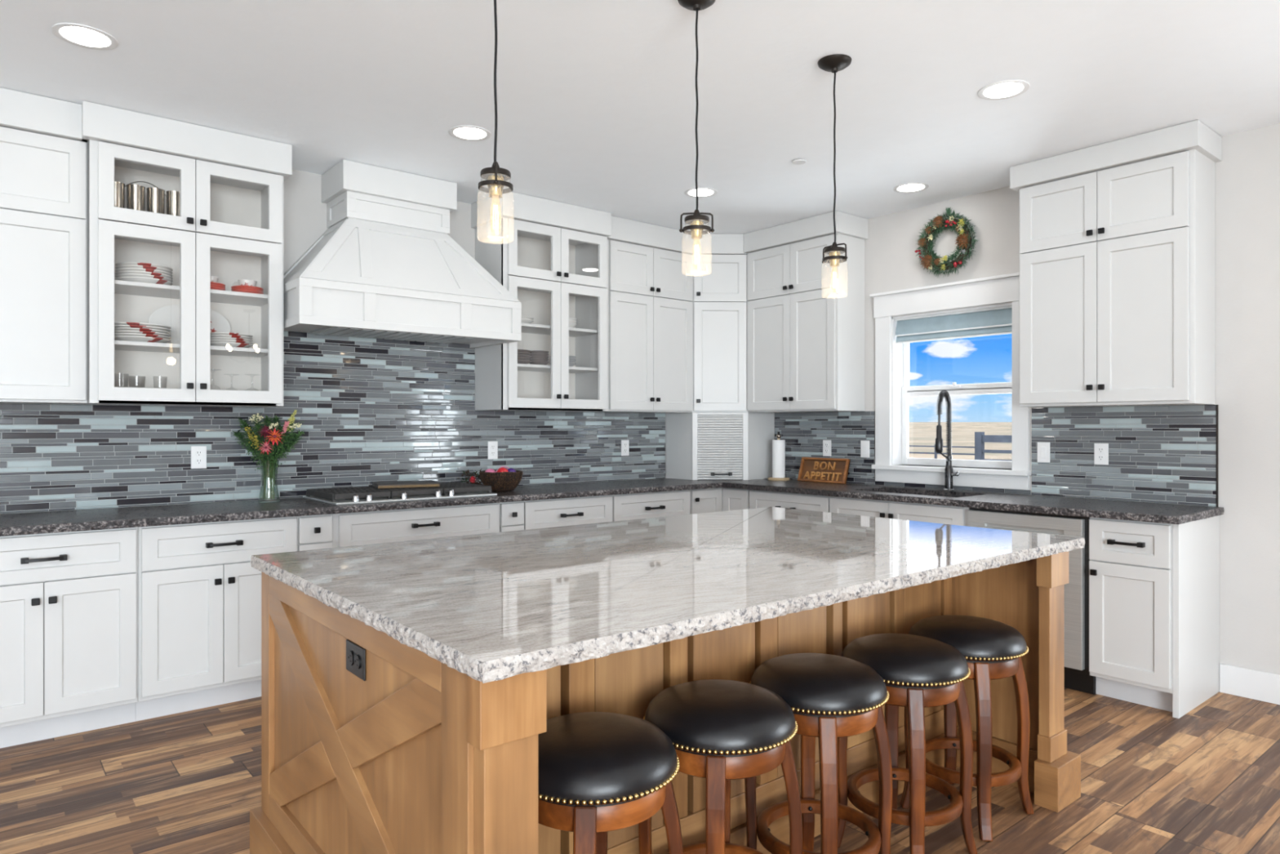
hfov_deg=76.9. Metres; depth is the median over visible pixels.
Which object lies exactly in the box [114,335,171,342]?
dinner plate
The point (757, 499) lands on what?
base cabinet
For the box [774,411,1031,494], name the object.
tile backsplash
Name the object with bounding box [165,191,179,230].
cup
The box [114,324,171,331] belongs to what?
dinner plate
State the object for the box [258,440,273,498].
flower
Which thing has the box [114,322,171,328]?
dinner plate
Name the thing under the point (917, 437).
ground
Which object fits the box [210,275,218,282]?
tea cup
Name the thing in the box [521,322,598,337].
shelf
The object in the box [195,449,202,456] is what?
receptacle
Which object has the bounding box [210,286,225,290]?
saucer
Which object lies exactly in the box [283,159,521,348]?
range hood
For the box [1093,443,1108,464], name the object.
power outlet
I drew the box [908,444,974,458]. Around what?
wire fence
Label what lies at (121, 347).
shelf
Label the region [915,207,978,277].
wreath
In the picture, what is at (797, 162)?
sprinkler cover
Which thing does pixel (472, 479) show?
flower
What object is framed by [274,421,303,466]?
cluster
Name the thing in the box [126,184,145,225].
cup
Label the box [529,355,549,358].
stoneware bowl
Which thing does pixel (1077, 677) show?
dishwasher
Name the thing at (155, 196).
cup
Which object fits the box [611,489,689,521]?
base cabinet
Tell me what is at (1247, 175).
wall
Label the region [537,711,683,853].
bar stool
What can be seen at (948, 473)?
faucet
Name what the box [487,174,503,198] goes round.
socket
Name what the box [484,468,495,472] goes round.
ornament
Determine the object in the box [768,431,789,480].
paper towel holder
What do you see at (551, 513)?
base cabinet
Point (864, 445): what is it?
light switch
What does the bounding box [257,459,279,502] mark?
glass vase
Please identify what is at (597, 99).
ceiling
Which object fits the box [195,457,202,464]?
receptacle
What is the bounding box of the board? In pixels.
[372,480,439,488]
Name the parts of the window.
sash, sill, sash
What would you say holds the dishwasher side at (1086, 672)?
in the dishwasher at (1077, 677)
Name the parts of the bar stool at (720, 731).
leg, leg, nailhead trim, leg, leg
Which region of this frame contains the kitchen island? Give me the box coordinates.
[249,551,1080,853]
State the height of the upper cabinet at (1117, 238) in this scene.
1.317 m
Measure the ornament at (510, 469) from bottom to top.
0.072 m
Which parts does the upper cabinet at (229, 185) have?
door, door, panel, knob, knob, knob, knob, door, door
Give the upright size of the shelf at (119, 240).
0.019 m
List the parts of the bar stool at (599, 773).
leg, leg, nailhead trim, leg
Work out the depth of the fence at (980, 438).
15.47 m
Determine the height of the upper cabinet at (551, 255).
1.321 m
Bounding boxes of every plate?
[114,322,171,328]
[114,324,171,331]
[114,327,171,333]
[114,330,171,336]
[114,333,171,339]
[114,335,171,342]
[115,262,173,271]
[115,265,173,273]
[115,267,173,276]
[115,271,173,279]
[115,273,173,282]
[115,276,173,284]
[210,332,253,337]
[210,334,253,339]
[210,337,253,342]
[210,339,253,344]
[210,342,253,347]
[517,349,531,352]
[517,351,531,355]
[517,354,531,357]
[517,356,531,360]
[517,360,531,364]
[521,315,533,319]
[521,318,533,323]
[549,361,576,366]
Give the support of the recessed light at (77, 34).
in the ceiling
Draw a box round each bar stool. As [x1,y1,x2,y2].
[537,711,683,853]
[638,679,802,853]
[744,653,892,853]
[836,633,977,853]
[900,614,1033,841]
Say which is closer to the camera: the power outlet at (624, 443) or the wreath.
the wreath
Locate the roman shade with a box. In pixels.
[895,305,1012,343]
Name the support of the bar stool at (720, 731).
on the floor
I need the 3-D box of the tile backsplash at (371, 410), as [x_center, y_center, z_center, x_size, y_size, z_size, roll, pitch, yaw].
[-1.621,-0.096,4.723,4.708,0.999,0.008,0,0,-40]
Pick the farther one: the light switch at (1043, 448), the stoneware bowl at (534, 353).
the stoneware bowl at (534, 353)
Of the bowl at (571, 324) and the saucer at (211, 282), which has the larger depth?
the bowl at (571, 324)
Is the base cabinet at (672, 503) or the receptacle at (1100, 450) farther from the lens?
the base cabinet at (672, 503)
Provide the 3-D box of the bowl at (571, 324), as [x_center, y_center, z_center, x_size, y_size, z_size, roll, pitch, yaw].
[-0.505,-0.670,5.391,0.170,0.039,0.170,0,0,-40]
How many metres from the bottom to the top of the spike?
0.412 m
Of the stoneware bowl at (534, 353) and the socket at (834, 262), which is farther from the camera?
the stoneware bowl at (534, 353)
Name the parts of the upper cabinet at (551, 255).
door, door, panel, knob, knob, knob, knob, door, door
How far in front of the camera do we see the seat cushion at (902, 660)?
2.37 m
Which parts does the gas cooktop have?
knob, knob, knob, knob, knob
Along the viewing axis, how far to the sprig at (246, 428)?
4.20 m
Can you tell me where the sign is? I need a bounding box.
[797,457,850,484]
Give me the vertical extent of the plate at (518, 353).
0.025 m
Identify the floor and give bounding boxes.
[0,687,1279,853]
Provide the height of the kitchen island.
0.880 m
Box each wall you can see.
[4,168,722,478]
[722,123,1279,674]
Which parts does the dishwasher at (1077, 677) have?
toe panel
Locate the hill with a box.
[908,422,1012,430]
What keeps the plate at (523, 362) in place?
on the upper cabinet at (551, 255)
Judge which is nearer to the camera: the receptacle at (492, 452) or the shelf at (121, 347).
the shelf at (121, 347)
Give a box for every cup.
[106,181,124,222]
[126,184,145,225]
[146,187,164,227]
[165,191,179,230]
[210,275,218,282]
[232,279,257,286]
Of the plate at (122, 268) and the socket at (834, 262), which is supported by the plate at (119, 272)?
the plate at (122, 268)
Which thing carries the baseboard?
attached to the wall at (1247, 175)
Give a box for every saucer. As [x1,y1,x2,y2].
[210,281,225,286]
[210,284,225,288]
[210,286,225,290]
[231,285,263,290]
[231,287,263,292]
[231,289,263,293]
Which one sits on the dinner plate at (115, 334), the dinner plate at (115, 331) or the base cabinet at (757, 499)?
the dinner plate at (115, 331)
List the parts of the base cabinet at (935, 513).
door, knob, knob, door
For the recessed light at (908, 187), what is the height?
0.004 m
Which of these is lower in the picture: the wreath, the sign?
the sign
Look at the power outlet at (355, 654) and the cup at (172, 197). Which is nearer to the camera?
the power outlet at (355, 654)
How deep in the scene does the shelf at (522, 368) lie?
5.34 m
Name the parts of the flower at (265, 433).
stem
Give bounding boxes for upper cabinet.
[0,87,87,404]
[80,100,292,407]
[471,191,611,411]
[580,215,696,413]
[685,233,770,413]
[743,210,868,413]
[1009,120,1222,407]
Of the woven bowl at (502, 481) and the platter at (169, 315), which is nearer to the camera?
the platter at (169, 315)
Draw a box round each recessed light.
[51,22,118,50]
[448,125,491,141]
[684,187,717,197]
[893,182,928,192]
[977,80,1029,100]
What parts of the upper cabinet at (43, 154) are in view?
door, door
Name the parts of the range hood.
chimney frame, skirt frame, band frame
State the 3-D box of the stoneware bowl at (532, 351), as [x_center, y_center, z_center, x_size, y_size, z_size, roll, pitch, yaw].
[-0.664,-0.478,5.285,0.136,0.033,0.136,0,0,-40]
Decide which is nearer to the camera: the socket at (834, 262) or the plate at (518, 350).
the socket at (834, 262)
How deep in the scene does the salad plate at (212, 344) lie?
4.00 m
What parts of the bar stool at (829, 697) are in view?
leg, leg, nailhead trim, leg, leg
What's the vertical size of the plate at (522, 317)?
0.029 m
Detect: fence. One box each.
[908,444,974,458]
[974,431,1012,461]
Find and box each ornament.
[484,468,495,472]
[496,467,508,472]
[507,467,515,471]
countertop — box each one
[0,476,1224,536]
[250,506,1084,683]
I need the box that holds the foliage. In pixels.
[231,414,305,498]
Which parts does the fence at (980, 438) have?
post, rail, rail, rail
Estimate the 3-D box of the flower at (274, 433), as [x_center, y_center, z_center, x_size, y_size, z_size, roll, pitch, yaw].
[-1.893,0.185,4.195,0.094,0.366,0.124,0,0,-11]
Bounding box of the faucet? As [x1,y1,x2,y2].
[934,390,959,490]
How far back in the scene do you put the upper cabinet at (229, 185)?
3.90 m
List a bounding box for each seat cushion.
[537,711,677,805]
[644,679,795,755]
[751,653,887,715]
[841,633,968,687]
[908,614,1026,661]
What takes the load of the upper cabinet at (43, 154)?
attached to the wall at (304, 213)
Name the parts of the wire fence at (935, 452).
rail, rail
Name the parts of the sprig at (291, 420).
stem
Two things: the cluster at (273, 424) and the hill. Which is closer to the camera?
the cluster at (273, 424)
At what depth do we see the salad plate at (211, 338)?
3.99 m
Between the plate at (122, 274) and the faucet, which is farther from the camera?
the faucet
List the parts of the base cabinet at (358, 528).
handle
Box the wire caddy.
[124,181,166,196]
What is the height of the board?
0.026 m
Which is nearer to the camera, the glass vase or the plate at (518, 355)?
the glass vase
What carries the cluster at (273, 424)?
in the glass vase
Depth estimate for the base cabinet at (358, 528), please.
4.29 m
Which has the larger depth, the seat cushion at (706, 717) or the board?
the board
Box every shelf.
[98,218,274,257]
[114,280,267,306]
[114,340,267,357]
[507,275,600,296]
[517,363,598,373]
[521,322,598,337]
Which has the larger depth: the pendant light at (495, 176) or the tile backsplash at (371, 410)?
the tile backsplash at (371, 410)
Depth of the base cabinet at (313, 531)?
3.97 m
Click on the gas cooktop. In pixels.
(353, 495)
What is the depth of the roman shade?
5.08 m
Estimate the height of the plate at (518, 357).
0.025 m
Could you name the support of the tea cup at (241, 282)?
on the saucer at (233, 286)
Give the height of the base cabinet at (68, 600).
0.874 m
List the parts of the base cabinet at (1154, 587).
knob, handle, drawer, door, panel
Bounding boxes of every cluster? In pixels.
[248,412,266,479]
[263,419,280,492]
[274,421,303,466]
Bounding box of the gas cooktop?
[305,481,497,505]
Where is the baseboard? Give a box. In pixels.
[1219,663,1279,704]
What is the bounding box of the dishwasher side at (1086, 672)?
[1064,519,1090,675]
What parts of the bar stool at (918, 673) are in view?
leg, leg, leg, nailhead trim, leg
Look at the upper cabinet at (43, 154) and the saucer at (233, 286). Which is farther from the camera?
the saucer at (233, 286)
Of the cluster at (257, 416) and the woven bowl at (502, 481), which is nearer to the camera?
the cluster at (257, 416)
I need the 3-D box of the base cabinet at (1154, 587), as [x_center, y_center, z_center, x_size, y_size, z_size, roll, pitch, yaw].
[2.494,0.868,3.919,0.640,0.874,0.375,0,0,-40]
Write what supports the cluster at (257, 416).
in the glass vase
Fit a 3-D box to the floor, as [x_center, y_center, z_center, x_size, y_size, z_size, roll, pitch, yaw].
[0.680,1.355,0.354,8.300,0.100,10.080,0,0,-40]
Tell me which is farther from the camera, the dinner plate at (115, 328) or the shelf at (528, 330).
the shelf at (528, 330)
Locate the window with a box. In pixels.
[870,272,1031,489]
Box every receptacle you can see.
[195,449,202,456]
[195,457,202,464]
[347,650,353,665]
[354,654,360,669]
[490,450,495,456]
[1097,447,1104,453]
[1097,454,1104,461]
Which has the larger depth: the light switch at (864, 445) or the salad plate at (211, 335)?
the light switch at (864, 445)
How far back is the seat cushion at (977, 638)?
2.63 m
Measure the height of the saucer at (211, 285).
0.025 m
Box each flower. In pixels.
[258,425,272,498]
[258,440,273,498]
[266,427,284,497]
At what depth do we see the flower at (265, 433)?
4.19 m
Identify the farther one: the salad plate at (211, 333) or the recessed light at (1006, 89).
the salad plate at (211, 333)
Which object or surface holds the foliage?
in the glass vase
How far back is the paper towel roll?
5.95 m
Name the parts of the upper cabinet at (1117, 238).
door, door, knob, knob, knob, knob, door, door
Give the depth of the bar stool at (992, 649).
2.63 m
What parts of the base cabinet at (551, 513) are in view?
handle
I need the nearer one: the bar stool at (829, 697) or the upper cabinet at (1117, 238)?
the bar stool at (829, 697)
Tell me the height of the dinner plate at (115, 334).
0.023 m
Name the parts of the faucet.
holder arm, lever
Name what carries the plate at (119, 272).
on the plate at (122, 274)
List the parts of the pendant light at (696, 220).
cord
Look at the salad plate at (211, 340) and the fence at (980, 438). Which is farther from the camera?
the fence at (980, 438)
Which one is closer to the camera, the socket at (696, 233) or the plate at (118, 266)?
the socket at (696, 233)
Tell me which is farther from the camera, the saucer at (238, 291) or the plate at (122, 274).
the saucer at (238, 291)
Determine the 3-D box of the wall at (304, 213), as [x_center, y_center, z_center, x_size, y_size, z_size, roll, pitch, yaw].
[-2.447,-0.062,4.146,8.300,2.735,0.150,0,0,-40]
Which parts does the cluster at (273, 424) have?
stem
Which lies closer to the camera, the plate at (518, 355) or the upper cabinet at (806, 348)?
the plate at (518, 355)
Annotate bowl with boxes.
[479,470,523,491]
[528,358,549,360]
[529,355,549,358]
[529,360,549,364]
[530,350,548,353]
[530,352,548,355]
[568,322,577,327]
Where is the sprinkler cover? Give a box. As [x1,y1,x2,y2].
[792,159,805,164]
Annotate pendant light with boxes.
[478,0,513,228]
[677,0,715,276]
[817,53,851,298]
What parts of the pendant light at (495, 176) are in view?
cord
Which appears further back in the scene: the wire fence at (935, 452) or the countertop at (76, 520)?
the wire fence at (935, 452)
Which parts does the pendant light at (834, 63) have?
cord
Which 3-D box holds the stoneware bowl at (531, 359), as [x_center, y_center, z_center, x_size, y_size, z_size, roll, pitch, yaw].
[-0.664,-0.429,5.285,0.136,0.033,0.136,0,0,-40]
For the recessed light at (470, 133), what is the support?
in the ceiling
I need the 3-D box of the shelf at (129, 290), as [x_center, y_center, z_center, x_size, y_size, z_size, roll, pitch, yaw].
[-2.250,-0.660,3.988,0.783,0.019,0.316,0,0,-40]
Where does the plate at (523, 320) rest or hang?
on the upper cabinet at (551, 255)
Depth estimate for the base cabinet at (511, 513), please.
4.68 m
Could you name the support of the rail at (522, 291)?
attached to the upper cabinet at (551, 255)
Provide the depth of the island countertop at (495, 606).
2.12 m
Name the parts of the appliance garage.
panel, tambour door, frame, handle, panel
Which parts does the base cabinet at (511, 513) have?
door, knob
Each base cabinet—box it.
[0,527,137,748]
[135,516,297,721]
[296,514,332,551]
[332,502,499,547]
[498,501,524,532]
[522,494,612,529]
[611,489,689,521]
[688,487,750,514]
[749,489,831,512]
[829,496,968,526]
[1088,515,1219,718]
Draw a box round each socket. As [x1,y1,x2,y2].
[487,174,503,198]
[689,220,703,239]
[828,251,839,266]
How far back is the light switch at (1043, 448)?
4.62 m
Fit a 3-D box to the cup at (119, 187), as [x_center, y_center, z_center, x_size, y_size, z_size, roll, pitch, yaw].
[-2.464,-1.044,3.788,0.078,0.200,0.078,0,0,-40]
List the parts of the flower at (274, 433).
stem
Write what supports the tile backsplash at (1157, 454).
attached to the wall at (1247, 175)
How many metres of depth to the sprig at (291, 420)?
4.23 m
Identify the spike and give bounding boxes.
[272,421,289,498]
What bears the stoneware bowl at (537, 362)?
on the upper cabinet at (551, 255)
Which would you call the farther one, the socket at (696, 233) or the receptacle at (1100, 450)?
the receptacle at (1100, 450)
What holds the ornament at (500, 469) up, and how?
in the woven bowl at (502, 481)
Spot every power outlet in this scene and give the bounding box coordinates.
[191,445,206,468]
[346,639,365,680]
[488,441,497,459]
[621,440,629,455]
[822,440,831,456]
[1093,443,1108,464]
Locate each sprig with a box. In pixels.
[244,426,265,498]
[253,435,266,488]
[273,409,299,497]
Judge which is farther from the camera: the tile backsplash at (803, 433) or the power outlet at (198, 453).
the tile backsplash at (803, 433)
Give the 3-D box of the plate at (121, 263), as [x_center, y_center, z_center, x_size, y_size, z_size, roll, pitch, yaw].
[-2.378,-0.753,3.871,0.236,0.029,0.236,0,0,-40]
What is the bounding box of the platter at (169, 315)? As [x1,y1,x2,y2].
[148,304,230,343]
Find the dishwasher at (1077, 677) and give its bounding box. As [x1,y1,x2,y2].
[968,507,1095,694]
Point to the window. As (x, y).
(893, 390)
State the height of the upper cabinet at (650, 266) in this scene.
1.321 m
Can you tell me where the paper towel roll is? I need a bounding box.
[772,440,785,477]
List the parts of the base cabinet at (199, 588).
door, knob, drawer, handle, knob, door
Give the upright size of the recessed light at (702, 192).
0.004 m
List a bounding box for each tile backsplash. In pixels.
[0,330,665,513]
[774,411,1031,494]
[1031,404,1217,506]
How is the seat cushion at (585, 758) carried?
on the bar stool at (599, 773)
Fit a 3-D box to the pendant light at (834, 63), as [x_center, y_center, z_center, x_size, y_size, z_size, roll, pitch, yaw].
[0.761,-0.969,3.155,0.130,0.921,0.130,0,0,-41]
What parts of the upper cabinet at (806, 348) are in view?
door, door, door, door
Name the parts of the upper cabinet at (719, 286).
door, door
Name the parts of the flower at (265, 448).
stem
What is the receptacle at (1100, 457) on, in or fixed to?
attached to the power outlet at (1100, 450)
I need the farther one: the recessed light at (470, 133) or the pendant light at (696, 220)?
the recessed light at (470, 133)
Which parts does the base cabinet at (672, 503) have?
handle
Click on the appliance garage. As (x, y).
(689, 449)
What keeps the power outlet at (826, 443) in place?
attached to the tile backsplash at (803, 433)
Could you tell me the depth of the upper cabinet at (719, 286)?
5.98 m
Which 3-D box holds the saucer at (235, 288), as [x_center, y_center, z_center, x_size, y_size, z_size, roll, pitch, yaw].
[-2.026,-0.694,4.162,0.152,0.025,0.152,0,0,-40]
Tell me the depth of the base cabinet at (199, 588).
3.67 m
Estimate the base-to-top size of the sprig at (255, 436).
0.336 m
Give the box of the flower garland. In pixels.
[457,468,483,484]
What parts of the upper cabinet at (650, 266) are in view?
door, door, door, door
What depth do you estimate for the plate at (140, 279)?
3.79 m
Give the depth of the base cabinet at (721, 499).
5.69 m
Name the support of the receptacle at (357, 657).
attached to the power outlet at (355, 654)
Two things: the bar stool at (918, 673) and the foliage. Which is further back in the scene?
the foliage
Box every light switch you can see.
[860,440,869,457]
[1037,442,1049,462]
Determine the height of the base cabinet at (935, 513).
0.874 m
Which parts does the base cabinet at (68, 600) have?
door, knob, handle, knob, drawer, door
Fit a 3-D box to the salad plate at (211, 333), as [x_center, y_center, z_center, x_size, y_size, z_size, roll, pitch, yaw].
[-2.080,-0.455,4.079,0.220,0.022,0.220,0,0,-40]
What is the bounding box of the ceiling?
[0,0,1279,234]
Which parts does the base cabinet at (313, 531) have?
door, knob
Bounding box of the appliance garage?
[666,412,774,479]
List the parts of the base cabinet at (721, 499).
door, door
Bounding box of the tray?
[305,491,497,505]
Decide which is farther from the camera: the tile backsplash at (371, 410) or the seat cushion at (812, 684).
the tile backsplash at (371, 410)
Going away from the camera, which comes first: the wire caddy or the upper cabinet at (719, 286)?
the wire caddy
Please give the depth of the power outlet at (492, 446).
5.26 m
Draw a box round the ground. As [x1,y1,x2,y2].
[908,430,1012,459]

